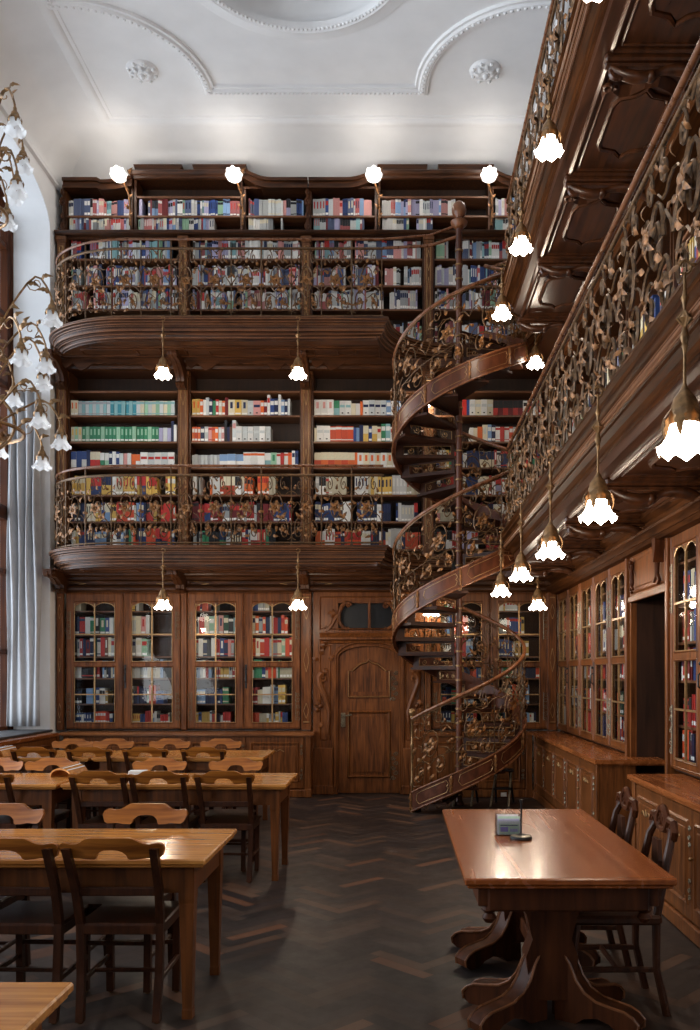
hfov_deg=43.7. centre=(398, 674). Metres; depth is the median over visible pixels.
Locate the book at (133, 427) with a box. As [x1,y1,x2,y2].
[132,426,135,440]
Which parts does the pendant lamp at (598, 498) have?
lamp shade, rod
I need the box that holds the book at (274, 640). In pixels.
[273,639,276,655]
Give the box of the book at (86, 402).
[85,401,88,414]
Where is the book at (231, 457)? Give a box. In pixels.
[228,454,235,464]
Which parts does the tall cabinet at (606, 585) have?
door, handle, door, door, handle, door, door, post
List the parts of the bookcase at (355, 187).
panel, crown, shelf, panel, panel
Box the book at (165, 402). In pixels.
[163,401,166,414]
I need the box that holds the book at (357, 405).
[356,404,359,414]
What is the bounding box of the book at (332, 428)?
[330,426,335,440]
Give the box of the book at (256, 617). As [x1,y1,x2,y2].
[255,616,260,633]
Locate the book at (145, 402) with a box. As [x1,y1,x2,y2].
[144,401,147,414]
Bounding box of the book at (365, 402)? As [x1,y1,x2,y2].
[363,400,368,414]
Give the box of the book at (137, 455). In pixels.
[136,454,139,464]
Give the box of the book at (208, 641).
[207,640,210,655]
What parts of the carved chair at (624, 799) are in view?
leg, post, leg, post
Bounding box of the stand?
[510,799,531,840]
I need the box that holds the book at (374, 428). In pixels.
[372,426,376,440]
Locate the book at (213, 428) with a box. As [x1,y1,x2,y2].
[212,427,214,440]
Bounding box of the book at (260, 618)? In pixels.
[259,617,262,633]
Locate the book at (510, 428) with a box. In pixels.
[509,427,512,440]
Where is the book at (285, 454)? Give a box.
[284,453,287,464]
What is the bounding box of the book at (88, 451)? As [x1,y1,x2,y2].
[87,450,91,465]
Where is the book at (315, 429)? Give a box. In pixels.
[314,428,316,440]
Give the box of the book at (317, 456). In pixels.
[314,453,320,464]
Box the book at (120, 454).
[119,453,122,464]
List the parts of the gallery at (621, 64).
soffit panel, soffit panel, soffit panel, soffit panel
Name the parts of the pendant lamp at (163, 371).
lamp shade, rod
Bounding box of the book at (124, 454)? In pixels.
[123,453,126,464]
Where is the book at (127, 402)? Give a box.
[125,401,128,414]
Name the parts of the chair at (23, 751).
leg, crest rail, rail, leg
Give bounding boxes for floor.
[0,793,699,1029]
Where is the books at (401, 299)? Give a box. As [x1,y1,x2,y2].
[69,198,699,762]
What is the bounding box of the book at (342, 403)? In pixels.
[340,401,344,414]
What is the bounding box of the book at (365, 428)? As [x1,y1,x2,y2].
[363,426,368,440]
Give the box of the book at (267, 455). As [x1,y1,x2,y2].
[265,453,270,464]
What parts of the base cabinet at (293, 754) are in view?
door, door, door, door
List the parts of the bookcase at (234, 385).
panel, shelf, shelf, shelf, shelf, shelf, shelf, panel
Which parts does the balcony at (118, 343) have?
cornice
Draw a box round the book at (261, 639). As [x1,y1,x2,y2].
[260,638,263,655]
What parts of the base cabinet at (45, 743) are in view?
door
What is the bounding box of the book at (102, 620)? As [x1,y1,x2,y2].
[100,618,104,633]
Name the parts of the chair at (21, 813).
seat, rail, crest rail, leg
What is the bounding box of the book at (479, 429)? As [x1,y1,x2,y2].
[477,427,482,438]
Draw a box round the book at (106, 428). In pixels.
[105,427,107,440]
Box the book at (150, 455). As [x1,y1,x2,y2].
[148,453,153,464]
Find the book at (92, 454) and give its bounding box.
[90,452,94,465]
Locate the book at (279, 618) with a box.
[278,617,280,633]
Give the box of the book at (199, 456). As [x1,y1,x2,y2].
[198,455,200,464]
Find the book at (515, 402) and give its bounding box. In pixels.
[513,400,517,414]
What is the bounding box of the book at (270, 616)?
[270,616,274,633]
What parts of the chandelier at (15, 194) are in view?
lamp shade, lamp shade, lamp shade, lamp shade, lamp shade, lamp shade, lamp shade, lamp shade, lamp shade, lamp shade, lamp shade, lamp shade, lamp shade, lamp shade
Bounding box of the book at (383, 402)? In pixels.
[381,400,385,414]
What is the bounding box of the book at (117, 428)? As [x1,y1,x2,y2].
[116,427,119,440]
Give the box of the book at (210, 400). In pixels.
[209,399,212,414]
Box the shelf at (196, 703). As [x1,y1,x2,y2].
[196,703,291,704]
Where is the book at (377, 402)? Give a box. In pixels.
[375,400,380,414]
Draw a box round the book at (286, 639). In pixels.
[285,638,288,655]
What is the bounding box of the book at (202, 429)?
[200,427,204,440]
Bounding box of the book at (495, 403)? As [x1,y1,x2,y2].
[493,401,497,414]
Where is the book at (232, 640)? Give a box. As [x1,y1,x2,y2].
[231,639,234,655]
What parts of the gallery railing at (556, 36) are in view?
scroll panel, scroll panel, scroll panel, scroll panel, handrail, scroll panel, scroll panel, scroll panel, scroll panel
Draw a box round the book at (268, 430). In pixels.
[265,426,272,440]
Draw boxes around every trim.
[0,100,61,196]
[35,0,569,126]
[44,0,561,95]
[197,0,403,39]
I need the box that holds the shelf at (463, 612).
[462,611,538,613]
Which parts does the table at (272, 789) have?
leg, leg, leg, leg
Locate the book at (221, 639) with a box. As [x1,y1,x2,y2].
[220,638,224,655]
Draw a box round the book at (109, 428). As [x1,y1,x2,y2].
[108,427,111,440]
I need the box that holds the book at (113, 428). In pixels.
[112,427,115,440]
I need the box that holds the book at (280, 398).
[278,395,282,414]
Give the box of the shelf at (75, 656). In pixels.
[75,656,171,657]
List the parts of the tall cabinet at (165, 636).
door, handle, door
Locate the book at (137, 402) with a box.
[136,401,139,414]
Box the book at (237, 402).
[235,400,240,414]
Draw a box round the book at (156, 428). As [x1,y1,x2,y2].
[155,427,158,440]
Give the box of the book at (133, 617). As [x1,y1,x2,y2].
[132,616,135,633]
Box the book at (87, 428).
[86,427,88,440]
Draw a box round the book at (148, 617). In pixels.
[146,615,150,633]
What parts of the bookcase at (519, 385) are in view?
panel, shelf, shelf, shelf, shelf, shelf, shelf, shelf, panel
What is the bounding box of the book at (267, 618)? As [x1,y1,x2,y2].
[266,617,269,633]
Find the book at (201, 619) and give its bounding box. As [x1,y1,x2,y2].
[199,617,204,633]
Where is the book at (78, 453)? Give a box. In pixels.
[76,451,81,466]
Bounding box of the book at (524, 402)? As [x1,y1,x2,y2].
[523,401,526,414]
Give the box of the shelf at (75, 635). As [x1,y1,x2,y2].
[75,635,171,636]
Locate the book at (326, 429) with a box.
[323,426,329,440]
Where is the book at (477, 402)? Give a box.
[475,400,480,414]
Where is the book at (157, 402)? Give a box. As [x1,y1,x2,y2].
[156,401,159,414]
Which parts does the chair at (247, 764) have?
seat, crest rail, leg, leg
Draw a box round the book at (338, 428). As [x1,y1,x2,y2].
[336,426,341,440]
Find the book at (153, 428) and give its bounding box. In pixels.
[152,427,154,440]
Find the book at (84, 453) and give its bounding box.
[82,451,86,466]
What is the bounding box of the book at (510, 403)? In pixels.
[508,401,512,414]
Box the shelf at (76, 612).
[75,611,171,613]
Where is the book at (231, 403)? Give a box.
[228,400,234,414]
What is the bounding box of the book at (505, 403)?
[503,401,507,414]
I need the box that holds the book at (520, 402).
[518,400,522,414]
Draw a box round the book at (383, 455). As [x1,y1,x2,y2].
[381,453,386,466]
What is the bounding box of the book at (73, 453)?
[71,451,75,466]
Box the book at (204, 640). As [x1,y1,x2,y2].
[203,639,209,655]
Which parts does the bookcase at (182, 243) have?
panel, shelf, shelf, shelf, panel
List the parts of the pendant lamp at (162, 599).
lamp shade, rod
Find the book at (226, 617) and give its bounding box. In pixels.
[224,615,230,633]
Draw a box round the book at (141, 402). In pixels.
[140,401,143,414]
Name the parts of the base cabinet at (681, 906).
door, door, door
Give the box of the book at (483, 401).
[481,399,486,414]
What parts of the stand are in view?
rod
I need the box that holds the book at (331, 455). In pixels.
[328,452,334,464]
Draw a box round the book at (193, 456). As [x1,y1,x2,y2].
[192,455,194,464]
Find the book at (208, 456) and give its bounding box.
[207,455,209,464]
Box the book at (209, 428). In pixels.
[208,427,211,440]
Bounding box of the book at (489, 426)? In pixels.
[488,425,491,440]
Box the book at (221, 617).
[219,615,223,633]
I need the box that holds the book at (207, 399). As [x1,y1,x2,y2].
[206,398,209,414]
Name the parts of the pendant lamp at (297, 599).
lamp shade, rod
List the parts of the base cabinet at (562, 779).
door, door, door, door, door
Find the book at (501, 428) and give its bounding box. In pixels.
[500,427,503,440]
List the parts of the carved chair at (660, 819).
leg, seat, leg, post, leg, post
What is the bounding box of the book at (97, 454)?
[95,452,100,465]
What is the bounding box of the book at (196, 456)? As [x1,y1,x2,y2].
[195,455,197,464]
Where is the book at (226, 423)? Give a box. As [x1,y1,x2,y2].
[224,420,229,440]
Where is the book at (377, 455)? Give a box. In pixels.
[375,453,380,464]
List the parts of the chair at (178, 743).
crest rail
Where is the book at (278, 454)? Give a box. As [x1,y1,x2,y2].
[277,453,279,464]
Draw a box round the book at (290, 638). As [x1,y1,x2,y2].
[289,637,291,655]
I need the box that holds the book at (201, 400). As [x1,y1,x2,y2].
[200,399,202,414]
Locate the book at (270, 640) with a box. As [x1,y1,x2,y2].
[269,639,271,655]
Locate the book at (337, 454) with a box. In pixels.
[335,452,340,464]
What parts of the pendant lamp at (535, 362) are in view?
lamp shade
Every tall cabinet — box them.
[57,592,180,729]
[181,592,311,729]
[425,592,556,729]
[557,559,629,755]
[665,523,699,777]
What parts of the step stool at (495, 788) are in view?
leg, leg, leg, leg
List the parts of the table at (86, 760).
leg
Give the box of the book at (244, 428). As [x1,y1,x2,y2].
[242,426,247,440]
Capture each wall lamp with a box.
[110,165,131,225]
[225,165,244,225]
[365,165,382,225]
[480,165,497,225]
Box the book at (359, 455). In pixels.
[357,453,362,464]
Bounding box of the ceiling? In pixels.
[0,0,570,197]
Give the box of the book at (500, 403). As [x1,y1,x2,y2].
[498,401,502,414]
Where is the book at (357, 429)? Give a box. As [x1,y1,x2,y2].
[356,428,358,440]
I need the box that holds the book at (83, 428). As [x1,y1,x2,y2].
[82,427,85,440]
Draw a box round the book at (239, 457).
[236,454,242,464]
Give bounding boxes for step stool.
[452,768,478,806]
[489,768,514,806]
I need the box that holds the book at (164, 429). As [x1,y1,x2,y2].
[163,428,166,440]
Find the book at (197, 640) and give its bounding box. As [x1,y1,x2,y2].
[196,639,198,655]
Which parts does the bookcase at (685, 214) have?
panel, shelf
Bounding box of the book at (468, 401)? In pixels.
[467,400,469,414]
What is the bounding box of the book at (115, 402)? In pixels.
[114,401,117,414]
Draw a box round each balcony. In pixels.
[43,316,547,389]
[43,545,550,592]
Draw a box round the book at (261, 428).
[259,426,264,440]
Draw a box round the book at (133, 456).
[131,454,135,464]
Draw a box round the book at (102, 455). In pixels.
[100,453,104,464]
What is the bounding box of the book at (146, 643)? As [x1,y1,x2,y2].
[142,639,150,655]
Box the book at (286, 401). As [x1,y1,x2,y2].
[285,400,287,414]
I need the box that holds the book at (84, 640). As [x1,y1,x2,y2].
[83,639,89,655]
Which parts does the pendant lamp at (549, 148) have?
lamp shade, rod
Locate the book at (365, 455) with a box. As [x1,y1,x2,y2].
[363,453,368,464]
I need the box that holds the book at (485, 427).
[482,425,487,440]
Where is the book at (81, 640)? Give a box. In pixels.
[80,639,82,655]
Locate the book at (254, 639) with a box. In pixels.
[253,638,255,655]
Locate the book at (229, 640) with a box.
[228,639,230,655]
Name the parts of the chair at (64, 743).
crest rail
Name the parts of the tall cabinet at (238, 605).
door, handle, door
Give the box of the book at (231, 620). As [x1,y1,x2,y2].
[229,618,233,633]
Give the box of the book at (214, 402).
[213,401,215,414]
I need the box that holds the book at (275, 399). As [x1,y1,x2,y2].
[274,398,277,414]
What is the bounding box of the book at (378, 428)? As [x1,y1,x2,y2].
[377,427,380,440]
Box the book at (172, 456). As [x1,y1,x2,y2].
[168,452,176,464]
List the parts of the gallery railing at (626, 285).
scroll panel, scroll panel, scroll panel, scroll panel, scroll panel, scroll panel, scroll panel, scroll panel, scroll panel, scroll panel, scroll panel, scroll panel, scroll panel, lamp arm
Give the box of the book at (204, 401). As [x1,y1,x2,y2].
[203,400,205,414]
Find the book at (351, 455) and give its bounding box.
[348,452,354,464]
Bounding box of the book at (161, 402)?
[160,401,163,414]
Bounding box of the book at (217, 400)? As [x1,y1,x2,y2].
[216,399,218,414]
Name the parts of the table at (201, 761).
leg, leg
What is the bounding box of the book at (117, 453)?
[116,452,119,464]
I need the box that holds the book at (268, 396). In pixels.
[267,395,271,414]
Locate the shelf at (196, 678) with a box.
[196,678,291,678]
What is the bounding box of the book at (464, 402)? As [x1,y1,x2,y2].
[462,400,466,414]
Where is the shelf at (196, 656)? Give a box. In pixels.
[196,656,291,657]
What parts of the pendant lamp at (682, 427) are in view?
lamp shade, rod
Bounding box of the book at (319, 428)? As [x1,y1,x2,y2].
[317,426,322,440]
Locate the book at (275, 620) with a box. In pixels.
[273,618,277,633]
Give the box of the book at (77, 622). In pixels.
[75,617,79,633]
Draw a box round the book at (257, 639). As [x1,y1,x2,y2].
[256,638,259,655]
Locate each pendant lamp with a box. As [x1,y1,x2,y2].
[154,316,171,379]
[154,548,171,609]
[289,316,306,379]
[289,548,306,609]
[423,576,439,616]
[491,527,510,596]
[492,263,511,320]
[509,187,532,255]
[509,498,532,581]
[527,333,543,369]
[529,568,546,610]
[534,75,563,161]
[535,455,564,559]
[578,386,617,524]
[584,0,601,2]
[656,260,699,461]
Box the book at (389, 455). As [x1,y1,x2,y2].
[387,453,392,466]
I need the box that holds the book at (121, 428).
[120,427,123,440]
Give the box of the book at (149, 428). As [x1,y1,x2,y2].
[148,427,151,440]
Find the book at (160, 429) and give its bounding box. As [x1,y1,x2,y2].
[159,428,162,440]
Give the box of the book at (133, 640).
[132,639,135,655]
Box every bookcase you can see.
[55,235,178,323]
[55,371,177,548]
[59,175,133,229]
[127,164,247,229]
[177,235,301,314]
[178,371,300,544]
[242,167,309,229]
[300,235,423,340]
[301,371,423,553]
[308,168,377,229]
[377,164,493,229]
[422,371,556,555]
[423,235,517,356]
[490,169,522,229]
[568,336,595,438]
[595,299,627,399]
[628,204,672,354]
[673,157,699,287]
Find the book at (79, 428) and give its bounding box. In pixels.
[78,427,81,440]
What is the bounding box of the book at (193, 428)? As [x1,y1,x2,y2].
[192,427,194,440]
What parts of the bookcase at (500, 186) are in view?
panel, shelf, crown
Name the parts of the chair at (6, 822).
rail, crest rail, seat, leg, rail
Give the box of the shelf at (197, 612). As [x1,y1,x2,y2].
[196,611,291,613]
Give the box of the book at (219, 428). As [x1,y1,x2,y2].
[218,427,220,440]
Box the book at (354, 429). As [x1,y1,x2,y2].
[353,428,355,440]
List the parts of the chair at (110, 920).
leg, leg, crest rail, rail, rail, seat, leg, rail, leg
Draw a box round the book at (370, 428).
[369,427,371,440]
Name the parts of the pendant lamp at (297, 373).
lamp shade, rod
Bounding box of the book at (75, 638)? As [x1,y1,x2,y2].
[75,638,80,655]
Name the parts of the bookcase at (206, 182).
panel, crown, shelf, shelf, panel, panel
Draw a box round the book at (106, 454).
[105,453,108,464]
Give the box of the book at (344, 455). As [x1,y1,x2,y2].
[341,452,347,464]
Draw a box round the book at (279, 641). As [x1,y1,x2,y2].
[277,639,281,655]
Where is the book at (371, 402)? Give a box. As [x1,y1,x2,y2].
[369,400,374,414]
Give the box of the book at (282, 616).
[281,615,285,633]
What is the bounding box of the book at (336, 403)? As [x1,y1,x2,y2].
[334,401,339,414]
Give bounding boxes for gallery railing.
[500,38,699,528]
[501,0,574,269]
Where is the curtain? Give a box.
[5,390,41,725]
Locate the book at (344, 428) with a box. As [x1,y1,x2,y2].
[342,426,346,440]
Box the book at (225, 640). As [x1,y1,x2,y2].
[224,639,227,655]
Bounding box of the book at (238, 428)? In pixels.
[236,426,241,440]
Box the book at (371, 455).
[369,453,374,464]
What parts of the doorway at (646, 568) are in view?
overdoor panel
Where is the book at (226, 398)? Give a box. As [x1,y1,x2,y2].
[225,397,229,414]
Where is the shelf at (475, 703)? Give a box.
[447,703,538,704]
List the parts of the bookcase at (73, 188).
panel, shelf, crown, panel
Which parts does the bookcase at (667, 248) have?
panel, shelf, panel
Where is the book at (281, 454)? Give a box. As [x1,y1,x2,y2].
[280,453,283,464]
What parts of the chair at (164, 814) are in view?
leg, seat, crest rail, leg, rail, leg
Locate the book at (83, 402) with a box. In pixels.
[82,401,84,414]
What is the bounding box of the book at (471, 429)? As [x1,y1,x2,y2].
[469,428,472,440]
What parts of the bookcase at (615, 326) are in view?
panel, shelf, panel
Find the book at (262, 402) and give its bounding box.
[261,401,263,414]
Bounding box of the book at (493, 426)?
[492,425,494,440]
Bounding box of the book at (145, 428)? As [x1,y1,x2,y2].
[144,427,147,440]
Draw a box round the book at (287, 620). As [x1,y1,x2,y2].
[285,617,289,633]
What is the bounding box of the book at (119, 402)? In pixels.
[118,401,120,414]
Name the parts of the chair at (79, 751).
leg, leg, crest rail, leg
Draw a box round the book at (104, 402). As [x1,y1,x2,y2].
[103,401,106,414]
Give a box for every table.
[0,750,115,820]
[0,773,72,828]
[0,829,236,1019]
[0,982,73,1029]
[61,773,297,880]
[92,750,274,819]
[442,809,676,1029]
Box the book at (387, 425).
[386,424,389,440]
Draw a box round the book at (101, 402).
[99,401,102,414]
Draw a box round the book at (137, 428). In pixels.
[136,427,139,440]
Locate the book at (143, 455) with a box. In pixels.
[140,452,147,464]
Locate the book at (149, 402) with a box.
[148,401,151,414]
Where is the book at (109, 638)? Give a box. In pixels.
[108,637,113,655]
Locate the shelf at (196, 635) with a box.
[196,635,291,636]
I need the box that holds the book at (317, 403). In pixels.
[314,400,320,414]
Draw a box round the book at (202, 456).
[201,455,203,464]
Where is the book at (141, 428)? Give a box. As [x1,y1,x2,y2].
[140,427,143,440]
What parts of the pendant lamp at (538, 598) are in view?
lamp shade, rod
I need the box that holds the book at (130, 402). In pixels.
[129,401,132,414]
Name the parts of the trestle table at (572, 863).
trestle post, trestle post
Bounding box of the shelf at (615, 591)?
[564,585,623,610]
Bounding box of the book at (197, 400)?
[196,399,199,414]
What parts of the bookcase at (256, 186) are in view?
panel, crown, shelf, panel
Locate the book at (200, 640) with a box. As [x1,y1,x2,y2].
[199,639,202,655]
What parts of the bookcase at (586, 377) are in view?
panel, shelf, panel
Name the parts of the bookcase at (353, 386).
panel, shelf, shelf, shelf, shelf, shelf, shelf, shelf, panel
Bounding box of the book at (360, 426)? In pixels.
[359,425,362,440]
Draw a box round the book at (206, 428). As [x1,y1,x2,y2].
[205,427,207,440]
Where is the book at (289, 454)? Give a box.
[288,453,291,464]
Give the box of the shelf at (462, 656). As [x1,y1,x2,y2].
[451,656,538,657]
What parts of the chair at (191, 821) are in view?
leg, crest rail, rail, rail, seat, leg, rail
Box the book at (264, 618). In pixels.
[263,617,265,633]
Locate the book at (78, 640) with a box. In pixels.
[77,639,79,655]
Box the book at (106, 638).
[105,637,107,655]
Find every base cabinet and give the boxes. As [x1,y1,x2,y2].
[2,735,59,807]
[63,736,312,797]
[423,734,532,797]
[533,737,635,845]
[632,782,699,947]
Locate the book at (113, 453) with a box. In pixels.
[112,452,115,464]
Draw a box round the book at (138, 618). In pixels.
[136,616,142,633]
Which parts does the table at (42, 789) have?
leg, leg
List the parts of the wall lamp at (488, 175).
lamp shade, bulb, stem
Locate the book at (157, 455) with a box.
[154,452,160,464]
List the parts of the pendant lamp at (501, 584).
lamp shade, rod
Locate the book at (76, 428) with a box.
[75,427,77,440]
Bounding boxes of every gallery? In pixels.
[454,0,699,379]
[454,256,699,594]
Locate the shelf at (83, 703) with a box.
[75,703,171,704]
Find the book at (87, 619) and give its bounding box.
[85,617,89,633]
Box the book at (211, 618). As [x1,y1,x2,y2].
[209,616,213,633]
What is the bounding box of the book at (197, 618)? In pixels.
[196,617,198,633]
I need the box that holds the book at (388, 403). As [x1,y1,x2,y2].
[386,401,390,414]
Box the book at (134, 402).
[133,401,135,414]
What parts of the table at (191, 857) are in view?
leg, leg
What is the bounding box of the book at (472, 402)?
[470,400,474,414]
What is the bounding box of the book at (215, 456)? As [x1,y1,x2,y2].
[214,455,216,464]
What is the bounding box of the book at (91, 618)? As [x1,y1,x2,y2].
[90,617,93,633]
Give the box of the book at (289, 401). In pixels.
[288,399,291,414]
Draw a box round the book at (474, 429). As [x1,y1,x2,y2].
[473,428,476,440]
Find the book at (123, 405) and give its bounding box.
[121,401,125,414]
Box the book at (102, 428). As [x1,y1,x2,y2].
[101,427,104,440]
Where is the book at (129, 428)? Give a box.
[128,427,131,440]
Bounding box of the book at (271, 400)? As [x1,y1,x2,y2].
[270,399,273,414]
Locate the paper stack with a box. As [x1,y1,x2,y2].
[128,770,147,774]
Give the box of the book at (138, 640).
[136,638,145,655]
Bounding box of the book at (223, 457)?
[220,454,227,464]
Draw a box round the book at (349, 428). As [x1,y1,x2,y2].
[347,426,353,440]
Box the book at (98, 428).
[97,427,100,440]
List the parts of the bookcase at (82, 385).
panel, shelf, shelf, shelf, shelf, shelf, shelf, panel, panel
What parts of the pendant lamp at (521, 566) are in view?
lamp shade, rod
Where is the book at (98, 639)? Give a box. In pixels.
[97,638,100,655]
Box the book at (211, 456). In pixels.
[210,455,213,464]
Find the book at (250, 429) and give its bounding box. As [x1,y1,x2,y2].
[248,427,253,440]
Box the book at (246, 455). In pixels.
[243,452,250,464]
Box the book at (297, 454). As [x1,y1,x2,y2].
[295,451,299,464]
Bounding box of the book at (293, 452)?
[292,451,294,464]
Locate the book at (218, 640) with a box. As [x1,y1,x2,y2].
[217,639,219,655]
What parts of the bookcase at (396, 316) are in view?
panel, shelf, shelf, shelf, panel, panel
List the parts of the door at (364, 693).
handle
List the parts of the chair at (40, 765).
seat, crest rail, rail, leg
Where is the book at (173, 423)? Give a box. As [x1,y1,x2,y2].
[171,421,176,440]
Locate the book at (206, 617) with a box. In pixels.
[205,616,208,633]
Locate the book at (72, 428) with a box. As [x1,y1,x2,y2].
[71,427,74,440]
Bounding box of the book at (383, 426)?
[381,424,385,440]
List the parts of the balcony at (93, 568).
frieze panel, cornice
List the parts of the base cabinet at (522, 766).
door, door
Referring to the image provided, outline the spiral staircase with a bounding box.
[383,200,527,811]
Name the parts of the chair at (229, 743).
crest rail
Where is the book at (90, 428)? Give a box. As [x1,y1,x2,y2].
[89,427,92,440]
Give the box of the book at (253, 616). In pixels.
[253,616,254,633]
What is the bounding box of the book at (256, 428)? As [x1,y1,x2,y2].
[254,426,258,440]
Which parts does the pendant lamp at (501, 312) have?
lamp shade, rod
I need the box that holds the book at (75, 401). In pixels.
[74,400,77,414]
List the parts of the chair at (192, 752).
leg, crest rail, rail, leg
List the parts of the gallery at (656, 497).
soffit panel, soffit panel, soffit panel, soffit panel, soffit panel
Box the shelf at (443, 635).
[441,635,538,636]
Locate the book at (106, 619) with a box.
[105,618,108,633]
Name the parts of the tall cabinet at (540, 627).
door, door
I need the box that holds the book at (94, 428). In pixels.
[93,427,96,440]
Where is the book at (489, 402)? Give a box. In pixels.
[487,400,492,414]
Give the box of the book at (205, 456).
[204,455,206,464]
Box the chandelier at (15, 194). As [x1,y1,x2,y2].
[0,82,71,471]
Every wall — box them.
[0,110,65,749]
[66,357,567,789]
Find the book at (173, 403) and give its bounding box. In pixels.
[171,401,176,414]
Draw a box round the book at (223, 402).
[222,401,224,414]
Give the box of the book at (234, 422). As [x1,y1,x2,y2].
[232,420,238,440]
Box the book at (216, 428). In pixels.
[215,427,217,440]
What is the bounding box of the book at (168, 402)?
[167,401,170,414]
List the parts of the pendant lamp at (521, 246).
lamp shade, rod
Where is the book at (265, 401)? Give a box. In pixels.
[264,400,266,414]
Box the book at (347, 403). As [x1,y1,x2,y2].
[345,401,350,414]
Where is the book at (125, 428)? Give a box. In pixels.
[124,427,127,440]
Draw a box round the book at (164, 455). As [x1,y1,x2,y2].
[161,452,167,464]
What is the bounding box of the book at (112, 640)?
[111,639,113,655]
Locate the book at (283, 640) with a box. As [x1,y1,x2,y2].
[282,639,284,655]
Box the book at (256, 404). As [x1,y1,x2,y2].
[253,401,260,414]
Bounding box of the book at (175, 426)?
[174,425,176,440]
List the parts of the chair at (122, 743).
leg, crest rail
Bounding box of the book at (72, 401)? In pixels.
[71,400,73,414]
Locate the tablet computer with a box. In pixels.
[495,813,519,835]
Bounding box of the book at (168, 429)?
[167,428,170,440]
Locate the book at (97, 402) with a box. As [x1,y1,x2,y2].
[96,401,99,414]
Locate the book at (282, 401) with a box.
[281,400,284,414]
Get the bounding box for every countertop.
[0,733,58,746]
[59,731,315,735]
[423,731,531,735]
[529,731,664,764]
[627,774,699,811]
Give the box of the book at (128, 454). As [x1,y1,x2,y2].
[127,453,131,464]
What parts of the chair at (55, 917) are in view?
leg, rail, rail, crest rail, seat, leg, rail, leg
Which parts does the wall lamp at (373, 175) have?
lamp shade, bulb, stem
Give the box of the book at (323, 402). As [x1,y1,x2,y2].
[321,400,326,414]
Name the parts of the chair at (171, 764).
crest rail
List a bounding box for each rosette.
[126,59,158,83]
[469,59,500,83]
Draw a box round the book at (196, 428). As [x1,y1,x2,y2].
[195,427,197,440]
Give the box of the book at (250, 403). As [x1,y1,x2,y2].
[248,401,252,414]
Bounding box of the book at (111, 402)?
[110,401,113,414]
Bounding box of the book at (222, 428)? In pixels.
[221,427,223,440]
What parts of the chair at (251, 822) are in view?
leg, crest rail, rail, rail, seat, leg, leg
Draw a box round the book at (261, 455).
[258,452,264,464]
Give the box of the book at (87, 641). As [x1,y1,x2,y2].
[86,640,89,655]
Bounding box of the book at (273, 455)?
[271,453,276,464]
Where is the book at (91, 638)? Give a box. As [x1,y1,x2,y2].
[90,637,93,655]
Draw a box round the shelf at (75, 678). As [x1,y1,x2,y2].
[75,678,171,678]
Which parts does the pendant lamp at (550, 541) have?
lamp shade, rod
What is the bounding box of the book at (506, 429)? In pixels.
[504,427,508,440]
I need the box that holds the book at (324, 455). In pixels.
[321,452,327,464]
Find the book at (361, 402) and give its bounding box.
[360,401,362,414]
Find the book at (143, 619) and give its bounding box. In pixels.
[141,617,145,633]
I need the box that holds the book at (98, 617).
[96,615,103,633]
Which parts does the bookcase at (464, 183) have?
panel, panel, shelf, shelf, crown, panel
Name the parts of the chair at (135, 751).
leg, crest rail, leg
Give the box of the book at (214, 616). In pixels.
[214,616,218,633]
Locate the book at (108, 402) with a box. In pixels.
[107,401,109,414]
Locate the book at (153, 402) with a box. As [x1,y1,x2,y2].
[152,401,155,414]
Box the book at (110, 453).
[109,452,111,464]
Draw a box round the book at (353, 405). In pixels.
[351,403,355,414]
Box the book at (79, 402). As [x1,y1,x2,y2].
[78,401,81,414]
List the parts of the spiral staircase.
scroll panel, scroll panel, scroll panel, scroll panel, scroll panel, newel post, scroll panel, riser frame, riser frame, riser frame, riser frame, riser frame, scroll panel, riser frame, scroll panel, riser frame, riser frame, riser frame, scroll panel, riser frame, scroll panel, riser frame, riser frame, scroll panel, riser frame, riser frame, handrail, riser frame, scroll panel, scroll panel, riser frame, scroll panel, riser frame, scroll panel, riser frame, riser frame, riser frame, riser frame, riser frame, riser frame, riser frame, scroll panel, riser frame, riser frame, scroll panel, scroll panel, scroll panel, scroll panel, scroll panel, scroll panel, scroll panel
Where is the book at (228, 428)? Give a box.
[227,427,229,440]
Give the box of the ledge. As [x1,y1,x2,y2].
[54,230,512,236]
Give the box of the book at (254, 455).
[251,452,257,464]
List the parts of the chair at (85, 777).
leg, crest rail, rail, rail, seat, leg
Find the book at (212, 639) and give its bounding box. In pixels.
[211,638,214,655]
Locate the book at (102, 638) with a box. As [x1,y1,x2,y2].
[101,637,104,655]
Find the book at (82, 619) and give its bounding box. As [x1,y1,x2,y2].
[79,617,84,633]
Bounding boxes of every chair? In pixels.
[0,758,23,772]
[0,774,32,828]
[0,803,44,966]
[0,837,90,1023]
[7,758,79,828]
[10,747,67,828]
[40,739,92,817]
[59,837,180,1023]
[65,747,121,819]
[67,771,143,828]
[83,803,187,993]
[92,739,133,816]
[122,747,174,808]
[128,771,198,828]
[132,758,186,828]
[149,739,190,808]
[180,747,231,824]
[193,739,241,814]
[193,771,261,882]
[198,758,262,871]
[572,803,678,1016]
[580,786,638,965]
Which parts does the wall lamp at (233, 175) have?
lamp shade, bulb, stem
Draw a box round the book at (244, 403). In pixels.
[241,400,247,414]
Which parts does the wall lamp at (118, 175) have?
lamp shade, bulb, stem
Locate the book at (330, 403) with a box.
[327,400,333,414]
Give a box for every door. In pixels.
[311,592,423,794]
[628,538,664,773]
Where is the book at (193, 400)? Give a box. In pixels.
[192,399,195,414]
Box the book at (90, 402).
[89,401,91,414]
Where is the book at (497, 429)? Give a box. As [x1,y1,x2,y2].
[495,427,499,440]
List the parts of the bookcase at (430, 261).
panel, shelf, shelf, shelf, shelf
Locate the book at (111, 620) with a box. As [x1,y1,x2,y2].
[109,618,113,633]
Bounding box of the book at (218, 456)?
[217,455,219,464]
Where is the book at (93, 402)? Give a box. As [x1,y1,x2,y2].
[92,401,95,414]

